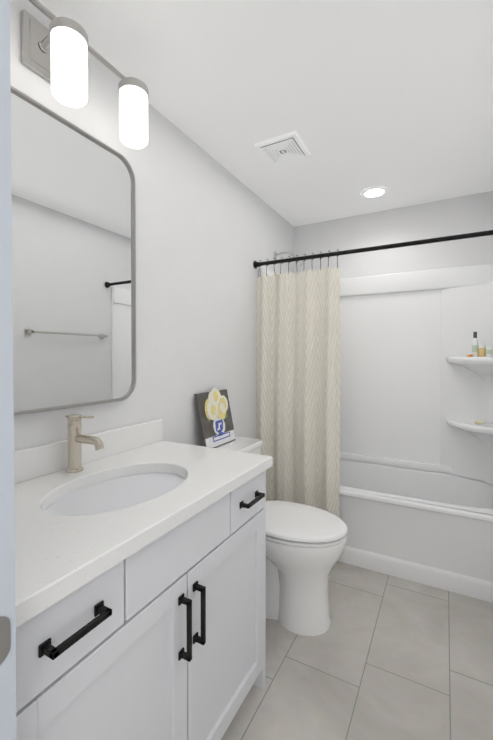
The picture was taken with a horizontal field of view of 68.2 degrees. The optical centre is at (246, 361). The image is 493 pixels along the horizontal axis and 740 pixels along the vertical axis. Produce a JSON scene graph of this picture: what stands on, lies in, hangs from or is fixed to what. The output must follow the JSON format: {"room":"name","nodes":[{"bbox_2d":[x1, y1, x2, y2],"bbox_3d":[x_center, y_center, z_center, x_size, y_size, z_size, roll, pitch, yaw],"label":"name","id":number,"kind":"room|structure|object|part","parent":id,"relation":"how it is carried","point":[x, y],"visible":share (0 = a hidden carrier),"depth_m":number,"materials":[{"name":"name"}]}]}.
{"room":"bathroom","nodes":[
{"label":"bathroom","id":0,"kind":"room"},
{"bbox_2d":[10,0,293,450],"bbox_3d":[-0.283,0.055,2.018,0.100,2.420,2.910,0,1,29],"label":"wall","id":1,"kind":"structure","parent":0,"point":[210,230],"depth_m":1.81,"materials":[{"name":"paint"}]},
{"bbox_2d":[11,86,135,415],"bbox_3d":[-0.636,-0.332,1.231,0.028,0.985,0.680,0,1,29],"label":"mirror","id":2,"kind":"object","parent":1,"relation":"attached to","point":[74,258],"visible":1,"depth_m":1.26,"materials":[{"name":"silver metal"}]},
{"bbox_2d":[21,0,148,148],"bbox_3d":[-0.583,-0.944,1.130,0.210,0.287,0.660,0,1,29],"label":"sconce","id":3,"kind":"object","parent":1,"relation":"attached to","point":[35,45],"depth_m":1.13,"materials":[{"name":"white glass"}]},
{"bbox_3d":[-0.538,-0.891,1.106,0.101,0.182,0.621,0,1,29],"label":"vanity light fixture shade","id":4,"kind":"part","parent":3,"relation":"part of","materials":[{"name":"white glass"}]},
{"bbox_2d":[273,251,304,268],"bbox_3d":[0.326,-0.777,2.761,0.242,0.152,0.096,0,1,29],"label":"shower head","id":5,"kind":"object","parent":1,"relation":"attached to","point":[299,263],"visible":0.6,"depth_m":2.75},
{"bbox_2d":[253,230,492,268],"bbox_3d":[0.725,-0.668,2.164,1.517,0.054,0.054,0,1,29],"label":"curtain rod","id":6,"kind":"object","parent":1,"relation":"attached to","point":[419,242],"visible":0.98,"depth_m":2.12,"materials":[{"name":"black metal"}]},
{"bbox_2d":[257,249,339,561],"bbox_3d":[0.320,0.278,2.389,0.578,1.950,0.063,0,1,29],"label":"shower curtain","id":7,"kind":"object","parent":6,"relation":"hanging from","point":[298,374],"visible":0.71,"depth_m":2.36,"materials":[{"name":"fabric"}]},
{"bbox_2d":[38,0,492,226],"bbox_3d":[0.094,-1.171,1.002,1.720,0.060,4.300,0,1,29],"label":"ceiling","id":8,"kind":"structure","parent":0,"point":[395,97],"depth_m":1.51,"materials":[{"name":"paint"}]},
{"bbox_2d":[254,131,310,165],"bbox_3d":[0.199,-1.146,1.976,0.236,0.016,0.236,0,1,29],"label":"ceiling vent","id":9,"kind":"object","parent":8,"relation":"in","point":[284,148],"visible":1,"depth_m":1.95,"materials":[{"name":"white plastic"}]},
{"bbox_2d":[361,186,387,197],"bbox_3d":[0.876,-1.157,2.495,0.176,0.009,0.176,0,1,29],"label":"recessed light","id":10,"kind":"object","parent":8,"relation":"in","point":[375,192],"visible":1,"depth_m":2.48,"materials":[{"name":"white plastic"}]},
{"bbox_2d":[221,561,492,739],"bbox_3d":[0.094,1.309,1.038,1.720,0.060,4.300,0,1,29],"label":"floor","id":11,"kind":"structure","parent":0,"point":[386,657],"depth_m":1.50,"materials":[{"name":"tile"}]},
{"bbox_2d":[14,419,272,739],"bbox_3d":[-0.383,0.776,1.127,0.587,1.003,0.988,0,1,29],"label":"bathroom vanity","id":12,"kind":"object","parent":11,"relation":"on","point":[140,581],"visible":1,"depth_m":0.94,"materials":[{"name":"paint"}]},
{"bbox_2d":[65,414,103,472],"bbox_3d":[-0.538,0.276,1.212,0.160,0.190,0.058,0,1,29],"label":"faucet","id":13,"kind":"object","parent":12,"relation":"on","point":[76,439],"visible":1,"depth_m":1.22,"materials":[{"name":"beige metal"}]},
{"bbox_2d":[215,436,347,635],"bbox_3d":[0.135,0.867,1.881,0.758,0.800,0.472,0,1,29],"label":"toilet","id":14,"kind":"object","parent":11,"relation":"on","point":[305,545],"visible":0.56,"depth_m":1.70,"materials":[{"name":"white ceramic"}]},
{"bbox_2d":[194,388,235,447],"bbox_3d":[-0.169,0.305,2.028,0.079,0.316,0.300,0,1,29],"label":"picture","id":15,"kind":"object","parent":14,"relation":"on","point":[215,417],"visible":1,"depth_m":2.00,"materials":[{"name":"grey paper"}]},
{"bbox_2d":[337,459,492,602],"bbox_3d":[0.905,1.027,2.518,1.514,0.460,0.711,0,1,29],"label":"bathtub","id":16,"kind":"object","parent":11,"relation":"on","point":[431,528],"visible":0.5,"depth_m":2.15,"materials":[{"name":"white ceramic"}]},
{"bbox_2d":[294,191,492,278],"bbox_3d":[1.101,0.042,2.862,1.520,2.420,0.100,0,1,29],"label":"wall","id":17,"kind":"structure","parent":0,"point":[472,213],"depth_m":2.74,"materials":[{"name":"paint"}]},
{"bbox_2d":[258,263,492,484],"bbox_3d":[0.911,0.067,2.515,1.517,1.459,0.688,0,1,29],"label":"wall panel","id":18,"kind":"object","parent":17,"relation":"attached to","point":[416,387],"visible":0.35,"depth_m":2.68,"materials":[{"name":"white plastic"}]},
{"bbox_3d":[-0.009,-0.953,0.263,0.842,0.354,0.120,0,1,29],"label":"wall","id":19,"kind":"structure","parent":0,"visible":0},
{"bbox_2d":[0,0,16,739],"bbox_3d":[-0.012,0.257,0.277,0.842,2.066,0.130,0,1,29],"label":"door frame","id":20,"kind":"structure","parent":19,"relation":"attached to","point":[8,728],"depth_m":0.52,"materials":[{"name":"paint"}]}
]}

